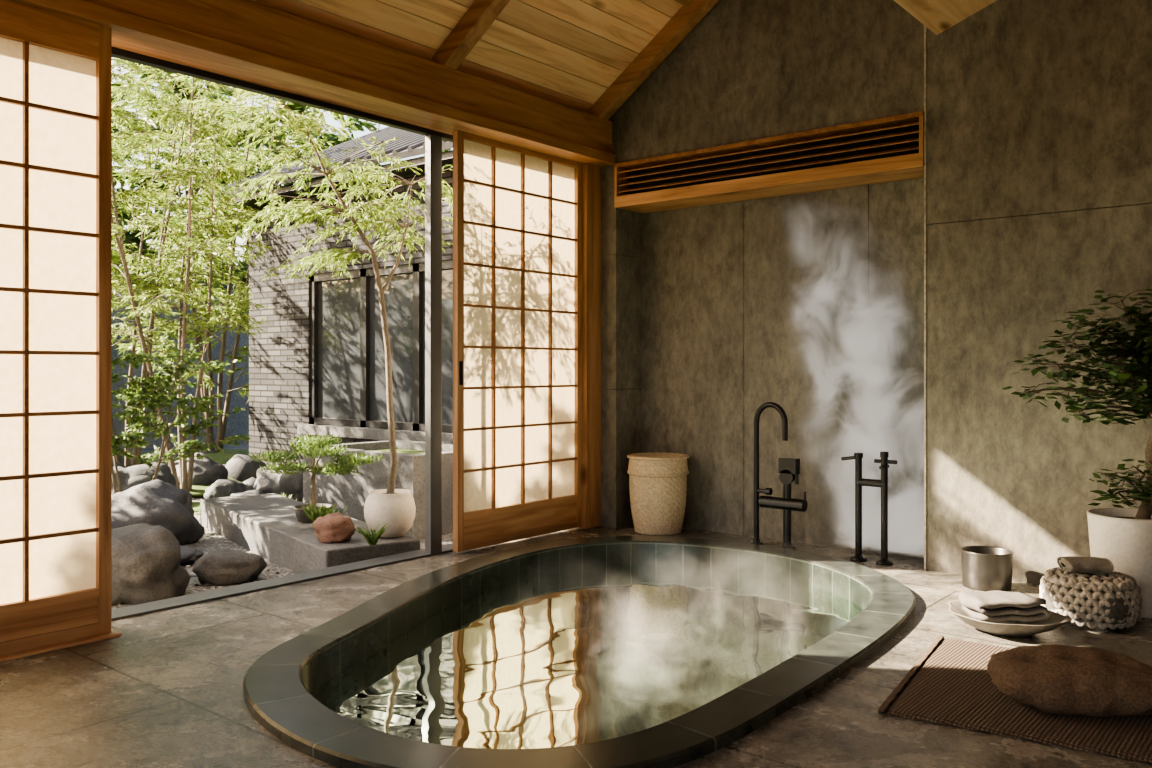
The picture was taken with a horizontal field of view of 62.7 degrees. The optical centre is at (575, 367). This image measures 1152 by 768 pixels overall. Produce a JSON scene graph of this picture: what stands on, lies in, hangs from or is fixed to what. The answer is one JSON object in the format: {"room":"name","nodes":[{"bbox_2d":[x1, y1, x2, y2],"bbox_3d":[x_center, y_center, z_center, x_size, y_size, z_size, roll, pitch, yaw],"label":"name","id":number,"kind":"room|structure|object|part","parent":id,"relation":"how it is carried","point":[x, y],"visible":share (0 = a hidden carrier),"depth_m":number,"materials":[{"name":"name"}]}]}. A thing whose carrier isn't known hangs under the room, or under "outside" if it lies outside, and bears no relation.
{"room":"spa","nodes":[
{"label":"spa","id":0,"kind":"room"},
{"bbox_2d":[112,443,452,608],"bbox_3d":[-6.532,1.250,14.392,19.660,0.033,26.000,0,0,39],"label":"ground","id":1,"kind":"structure","parent":0,"point":[211,540],"depth_m":6.57,"materials":[{"name":"grey gravel"}]},
{"bbox_2d":[112,243,124,299],"bbox_3d":[-4.483,-0.738,7.300,1.913,3.980,1.959,0,0,39],"label":"bamboo","id":2,"kind":"object","parent":1,"relation":"on","point":[113,272],"visible":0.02,"depth_m":7.63,"materials":[{"name":"green plant"}]},
{"bbox_2d":[113,459,125,467],"bbox_3d":[-4.744,1.041,9.198,0.672,0.435,0.532,0,0,-19],"label":"boulder","id":3,"kind":"object","parent":1,"relation":"on","point":[118,463],"visible":0.05,"depth_m":9.27,"materials":[{"name":"grey stone"}]},
{"bbox_2d":[112,462,176,494],"bbox_3d":[-3.904,1.051,8.316,0.749,0.416,0.550,0,0,17],"label":"boulder","id":4,"kind":"object","parent":1,"relation":"on","point":[131,476],"visible":0.24,"depth_m":8.13,"materials":[{"name":"grey stone"}]},
{"bbox_2d":[112,523,190,605],"bbox_3d":[-2.404,1.059,5.136,0.538,0.396,0.456,0,0,-2],"label":"boulder","id":5,"kind":"object","parent":1,"relation":"on","point":[146,558],"visible":0.65,"depth_m":5.02,"materials":[{"name":"stone"}]},
{"bbox_2d":[112,479,204,544],"bbox_3d":[-3.020,1.022,6.646,0.738,0.473,0.580,0,0,-4],"label":"boulder","id":6,"kind":"object","parent":1,"relation":"on","point":[155,502],"visible":0.52,"depth_m":6.48,"materials":[{"name":"grey stone"}]},
{"bbox_2d":[112,274,248,450],"bbox_3d":[-7.860,0.010,12.895,0.500,2.780,22.000,0,0,39],"label":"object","id":7,"kind":"structure","parent":1,"relation":"on","point":[237,423],"depth_m":14.99,"materials":[{"name":"grey tile"}]},
{"bbox_2d":[112,72,248,273],"bbox_3d":[-10.617,-2.641,17.807,6.828,7.725,7.531,0,0,-37],"label":"tree","id":8,"kind":"object","parent":1,"relation":"on","point":[155,125],"visible":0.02,"depth_m":17.58,"materials":[{"name":"green plant"}]},
{"bbox_2d":[112,336,250,493],"bbox_3d":[-3.476,0.488,7.520,1.678,1.515,1.454,0,0,-27],"label":"shrub","id":9,"kind":"object","parent":1,"relation":"on","point":[157,397],"visible":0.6,"depth_m":7.48,"materials":[{"name":"green plant"}]},
{"bbox_2d":[124,446,248,514],"bbox_3d":[-4.133,1.215,10.556,1.880,0.379,5.676,0,0,-27],"label":"moss mound","id":10,"kind":"object","parent":1,"relation":"on","point":[197,491],"visible":0.15,"depth_m":11.45,"materials":[{"name":"green plant"}]},
{"bbox_2d":[112,60,277,467],"bbox_3d":[-4.812,-1.006,9.516,3.032,4.426,2.930,0,0,39],"label":"tree","id":11,"kind":"object","parent":10,"relation":"on","point":[117,113],"visible":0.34,"depth_m":9.62,"materials":[{"name":"green plant"}]},
{"bbox_2d":[112,57,310,490],"bbox_3d":[-3.923,-1.209,8.892,3.076,4.830,2.916,0,0,36],"label":"tree","id":12,"kind":"object","parent":10,"relation":"on","point":[185,483],"visible":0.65,"depth_m":8.92,"materials":[{"name":"green plant"}]},
{"bbox_2d":[112,73,333,451],"bbox_3d":[-4.727,-1.232,11.942,3.504,4.878,3.647,0,0,42],"label":"tree","id":13,"kind":"object","parent":10,"relation":"on","point":[249,155],"visible":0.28,"depth_m":11.84,"materials":[{"name":"green plant"}]},
{"bbox_2d":[112,440,265,490],"bbox_3d":[-4.498,1.132,10.468,4.371,0.440,3.492,0,0,39],"label":"boulder","id":14,"kind":"object","parent":1,"relation":"on","point":[240,467],"visible":0.09,"depth_m":9.99,"materials":[{"name":"grey stone"}]},
{"bbox_2d":[180,545,203,565],"bbox_3d":[-2.610,1.194,6.044,0.427,0.116,0.321,0,0,10],"label":"boulder","id":15,"kind":"object","parent":1,"relation":"on","point":[189,554],"visible":0.22,"depth_m":5.99,"materials":[{"name":"grey stone"}]},
{"bbox_2d":[118,565,278,604],"bbox_3d":[-3.161,1.244,5.372,2.922,0.035,2.327,0,0,39],"label":"pebbles","id":16,"kind":"object","parent":1,"relation":"on","point":[187,566],"visible":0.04,"depth_m":5.50,"materials":[{"name":"stone"}]},
{"bbox_2d":[175,452,228,484],"bbox_3d":[-3.793,1.050,9.418,0.610,0.416,0.423,0,0,19],"label":"boulder","id":17,"kind":"object","parent":1,"relation":"on","point":[206,471],"visible":0.34,"depth_m":9.28,"materials":[{"name":"grey stone"}]},
{"bbox_2d":[204,479,246,498],"bbox_3d":[-3.232,1.139,8.686,0.366,0.230,0.261,0,0,-8],"label":"boulder","id":18,"kind":"object","parent":1,"relation":"on","point":[221,487],"visible":0.61,"depth_m":8.61,"materials":[{"name":"grey stone"}]},
{"bbox_2d":[112,59,345,283],"bbox_3d":[-7.523,-2.984,20.722,8.353,8.408,6.923,0,0,39],"label":"tree","id":19,"kind":"object","parent":1,"relation":"on","point":[293,106],"visible":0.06,"depth_m":19.32,"materials":[{"name":"green plant"}]},
{"bbox_2d":[192,549,266,585],"bbox_3d":[-2.020,1.159,5.543,0.401,0.190,0.303,0,0,-2],"label":"boulder","id":20,"kind":"object","parent":1,"relation":"on","point":[222,567],"visible":0.98,"depth_m":5.42,"materials":[{"name":"stone"}]},
{"bbox_2d":[230,490,263,496],"bbox_3d":[-2.849,1.162,8.274,0.321,0.184,0.259,0,0,39],"label":"boulder","id":21,"kind":"object","parent":1,"relation":"on","point":[250,492],"visible":0.14,"depth_m":8.26,"materials":[{"name":"grey stone"}]},
{"bbox_2d":[256,462,302,500],"bbox_3d":[-2.785,1.071,9.000,0.602,0.373,0.428,0,0,15],"label":"boulder","id":22,"kind":"object","parent":1,"relation":"on","point":[267,482],"visible":0.44,"depth_m":8.82,"materials":[{"name":"grey stone"}]},
{"bbox_2d":[200,493,419,572],"bbox_3d":[-1.966,1.170,6.629,0.600,0.260,2.640,0,0,-36],"label":"stone slab","id":23,"kind":"object","parent":1,"relation":"on","point":[268,526],"visible":0.61,"depth_m":6.19,"materials":[{"name":"stone"}]},
{"bbox_2d":[247,433,384,522],"bbox_3d":[-1.788,0.738,6.427,0.869,0.604,0.612,0,0,39],"label":"pine","id":24,"kind":"object","parent":23,"relation":"on","point":[310,446],"visible":0.99,"depth_m":6.36,"materials":[{"name":"plant"}]},
{"bbox_2d":[185,82,452,537],"bbox_3d":[-1.557,-0.358,6.126,1.324,2.796,2.056,0,0,45],"label":"slender tree","id":25,"kind":"object","parent":23,"relation":"on","point":[391,507],"visible":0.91,"depth_m":5.86,"materials":[{"name":"green plant"}]},
{"bbox_2d":[302,502,347,528],"bbox_3d":[-1.631,0.953,6.093,0.266,0.174,0.232,0,0,30],"label":"fern","id":26,"kind":"object","parent":23,"relation":"on","point":[314,513],"visible":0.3,"depth_m":6.07,"materials":[{"name":"green plant"}]},
{"bbox_2d":[313,512,355,542],"bbox_3d":[-1.457,0.957,5.676,0.266,0.168,0.207,0,0,39],"label":"rock","id":27,"kind":"object","parent":23,"relation":"on","point":[334,527],"visible":1,"depth_m":5.60,"materials":[{"name":"orange stone"}]},
{"bbox_2d":[357,524,386,545],"bbox_3d":[-1.189,0.974,5.511,0.203,0.129,0.166,0,0,-25],"label":"grass tuft","id":28,"kind":"object","parent":23,"relation":"on","point":[371,541],"visible":1,"depth_m":5.50,"materials":[{"name":"green plant"}]},
{"bbox_2d":[214,127,452,465],"bbox_3d":[-0.532,-0.999,10.876,5.400,4.797,4.841,0,0,39],"label":"neighbouring house","id":29,"kind":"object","parent":1,"relation":"on","point":[317,366],"visible":0.22,"depth_m":9.79,"materials":[{"name":"brick"}]},
{"bbox_2d":[303,440,390,521],"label":"concrete planter","id":30,"kind":"object","parent":1,"relation":"on","point":[342,492],"depth_m":7.35,"materials":[{"name":"grey concrete"}]},
{"bbox_2d":[288,116,450,182],"bbox_3d":[-5.582,-2.937,23.898,7.038,8.316,6.901,0,0,13],"label":"tree","id":31,"kind":"object","parent":1,"relation":"on","point":[337,140],"visible":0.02,"depth_m":22.69,"materials":[{"name":"green plant"}]},
{"bbox_2d":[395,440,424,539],"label":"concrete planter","id":32,"kind":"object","parent":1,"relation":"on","point":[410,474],"depth_m":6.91,"materials":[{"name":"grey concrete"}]},
{"bbox_2d":[442,443,452,534],"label":"concrete planter","id":33,"kind":"object","parent":1,"relation":"on","point":[447,449],"depth_m":7.12,"materials":[{"name":"grey concrete"}]},
{"bbox_2d":[250,0,682,113],"bbox_3d":[0.634,-2.941,1.911,7.381,2.722,7.560,0,0,39],"label":"ceiling","id":34,"kind":"structure","parent":0,"point":[568,53],"depth_m":5.62,"materials":[{"name":"brown wood"}]},
{"bbox_2d":[432,0,509,68],"bbox_3d":[1.853,-2.892,3.239,6.824,2.439,0.100,0,0,39],"label":"rafter","id":35,"kind":"object","parent":34,"relation":"attached to","point":[481,14],"depth_m":5.21,"materials":[{"name":"brown wood"}]},
{"bbox_2d":[588,0,718,119],"bbox_3d":[2.753,-2.892,4.337,6.824,2.439,0.100,0,0,39],"label":"rafter","id":36,"kind":"object","parent":34,"relation":"attached to","point":[678,27],"depth_m":6.15,"materials":[{"name":"brown wood"}]},
{"bbox_2d":[0,524,1151,767],"bbox_3d":[0.623,1.100,1.945,6.900,0.001,7.400,0,0,39],"label":"floor","id":37,"kind":"structure","parent":0,"point":[167,691],"depth_m":3.23,"materials":[{"name":"stone"}]},
{"bbox_2d":[0,543,452,661],"bbox_3d":[-1.731,1.194,4.389,0.440,0.212,5.800,0,0,39],"label":"door track","id":38,"kind":"object","parent":37,"relation":"on","point":[196,598],"visible":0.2,"depth_m":4.60,"materials":[{"name":"grey metal"}]},
{"bbox_2d":[0,0,111,655],"bbox_3d":[-2.302,-0.157,3.448,0.040,2.487,1.180,0,0,39],"label":"screen","id":39,"kind":"object","parent":38,"relation":"on","point":[56,69],"visible":1,"depth_m":3.74,"materials":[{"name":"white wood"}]},
{"bbox_2d":[425,134,441,553],"bbox_3d":[-0.847,-0.141,5.604,0.090,2.458,0.120,0,0,39],"label":"door frame","id":40,"kind":"structure","parent":38,"relation":"on","point":[433,143],"depth_m":5.56,"materials":[{"name":"grey metal"}]},
{"bbox_2d":[243,536,914,767],"bbox_3d":[0.100,1.482,4.255,2.444,0.836,3.522,0,0,39],"label":"soaking tub","id":41,"kind":"object","parent":37,"relation":"in","point":[278,687],"visible":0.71,"depth_m":3.54,"materials":[{"name":"stone"}]},
{"bbox_2d":[311,563,862,748],"bbox_3d":[0.100,1.200,4.255,2.060,0.001,3.138,0,0,39],"label":"water","id":42,"kind":"object","parent":41,"relation":"in","point":[594,653],"visible":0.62,"depth_m":3.97,"materials":[{"name":"clear liquid"}]},
{"bbox_2d":[627,452,688,534],"bbox_3d":[0.552,0.842,6.358,0.418,0.516,0.418,0,0,39],"label":"pot","id":43,"kind":"object","parent":37,"relation":"on","point":[657,481],"visible":1,"depth_m":6.20,"materials":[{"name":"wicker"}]},
{"bbox_2d":[749,402,807,549],"bbox_3d":[1.236,0.654,5.786,0.383,0.892,0.100,0,0,39],"label":"tap","id":44,"kind":"object","parent":37,"relation":"on","point":[788,468],"visible":0.92,"depth_m":5.74,"materials":[{"name":"black metal"}]},
{"bbox_2d":[841,451,896,565],"bbox_3d":[1.660,0.785,5.361,0.322,0.630,0.100,0,0,39],"label":"shower valve","id":45,"kind":"object","parent":37,"relation":"on","point":[859,481],"visible":1,"depth_m":5.32,"materials":[{"name":"black metal"}]},
{"bbox_2d":[960,546,1013,591],"bbox_3d":[2.063,1.007,4.747,0.248,0.186,0.248,0,0,39],"label":"cup","id":46,"kind":"object","parent":37,"relation":"on","point":[984,568],"visible":0.98,"depth_m":4.66,"materials":[{"name":"metal"}]},
{"bbox_2d":[948,600,1071,636],"bbox_3d":[1.790,1.062,3.947,0.489,0.076,0.398,0,0,39],"label":"dish","id":47,"kind":"object","parent":37,"relation":"on","point":[1003,628],"visible":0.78,"depth_m":3.86,"materials":[{"name":"beige ceramic"}]},
{"bbox_2d":[959,591,1049,621],"bbox_3d":[1.792,1.000,3.974,0.321,0.095,0.200,0,0,-4],"label":"folded towel","id":48,"kind":"object","parent":47,"relation":"on","point":[997,606],"visible":1,"depth_m":3.90,"materials":[{"name":"white fabric"}]},
{"bbox_2d":[877,636,1151,763],"bbox_3d":[1.902,1.091,2.999,1.618,0.017,0.981,0,0,32],"label":"woven rug","id":49,"kind":"object","parent":37,"relation":"on","point":[951,684],"visible":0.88,"depth_m":3.00,"materials":[{"name":"wicker"}]},
{"bbox_2d":[987,644,1151,716],"bbox_3d":[1.609,0.996,3.039,0.523,0.172,0.331,0,0,14],"label":"floor cushion","id":50,"kind":"object","parent":49,"relation":"on","point":[1049,678],"visible":1,"depth_m":2.93,"materials":[{"name":"brown fabric"}]},
{"bbox_2d":[1002,286,1151,618],"bbox_3d":[2.424,0.353,4.220,0.959,1.494,0.634,0,0,39],"label":"potted indoor tree","id":51,"kind":"object","parent":37,"relation":"on","point":[1121,535],"visible":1,"depth_m":4.21,"materials":[{"name":"green plant"}]},
{"bbox_2d":[1039,567,1141,629],"bbox_3d":[2.221,0.991,4.088,0.390,0.213,0.390,0,0,39],"label":"woven basket","id":52,"kind":"object","parent":37,"relation":"on","point":[1113,600],"visible":0.92,"depth_m":3.94,"materials":[{"name":"fabric"}]},
{"bbox_2d":[1057,556,1113,572],"bbox_3d":[2.205,0.850,4.096,0.191,0.062,0.130,0,0,5],"label":"rolled towel","id":53,"kind":"object","parent":52,"relation":"on","point":[1070,563],"visible":1,"depth_m":4.05,"materials":[{"name":"beige fabric"}]},
{"bbox_2d":[674,0,692,6],"bbox_3d":[-1.461,-2.298,3.295,0.061,0.058,6.850,0,0,39],"label":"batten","id":54,"kind":"object","parent":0,"point":[686,3],"depth_m":5.90,"materials":[{"name":"brown wood"}]},
{"bbox_2d":[601,0,1151,584],"bbox_3d":[2.859,-1.550,4.677,6.900,5.500,0.460,0,0,39],"label":"wall","id":55,"kind":"structure","parent":0,"point":[1039,112],"depth_m":5.50,"materials":[{"name":"concrete"}]},
{"bbox_2d":[614,111,923,212],"bbox_3d":[1.178,-1.250,5.937,2.102,0.300,0.320,0,0,39],"label":"air vent","id":56,"kind":"object","parent":55,"relation":"in","point":[887,149],"visible":0.88,"depth_m":5.78,"materials":[{"name":"brown wood"}]},
{"bbox_2d":[924,25,926,569],"bbox_3d":[1.918,-1.550,5.171,0.010,5.300,0.048,0,0,39],"label":"trim","id":57,"kind":"structure","parent":55,"relation":"attached to","point":[925,224],"depth_m":5.15,"materials":[{"name":"metal"}]},
{"bbox_2d":[894,0,996,34],"bbox_3d":[-0.149,-2.013,2.319,0.494,0.422,7.000,0,0,39],"label":"ceiling beam","id":58,"kind":"structure","parent":55,"relation":"attached to","point":[938,16],"depth_m":4.88,"materials":[{"name":"brown wood"}]},
{"bbox_3d":[-4.010,-0.275,1.732,0.200,2.750,1.200,0,0,39],"label":"wall","id":59,"kind":"structure","parent":0,"visible":0},
{"bbox_2d":[11,0,615,166],"bbox_3d":[-1.693,-1.417,4.358,0.340,0.095,5.800,0,0,39],"label":"door head track","id":60,"kind":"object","parent":59,"relation":"attached to","point":[136,39],"depth_m":4.63,"materials":[{"name":"brown wood"}]},
{"bbox_2d":[84,0,611,153],"bbox_3d":[-2.100,-1.585,3.916,0.350,0.230,7.000,0,0,39],"label":"wooden beam","id":61,"kind":"structure","parent":59,"relation":"attached to","point":[245,23],"depth_m":4.85,"materials":[{"name":"brown wood"}]},
{"bbox_2d":[453,131,581,551],"bbox_3d":[-0.340,-0.157,6.035,0.048,2.487,1.170,0,0,39],"label":"screen","id":62,"kind":"object","parent":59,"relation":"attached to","point":[517,211],"depth_m":5.99,"materials":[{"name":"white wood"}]},
{"bbox_3d":[-0.679,0.030,5.589,0.008,0.140,0.020,0,0,39],"label":"door pull","id":63,"kind":"part","parent":62,"relation":"part of","materials":[{"name":"black metal"}]},
{"bbox_2d":[578,163,600,528],"bbox_3d":[-1.754,-0.150,4.369,0.190,2.500,5.860,0,0,39],"label":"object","id":64,"kind":"structure","parent":59,"relation":"attached to","point":[591,174],"depth_m":6.48,"materials":[{"name":"brown wood"}]}
]}

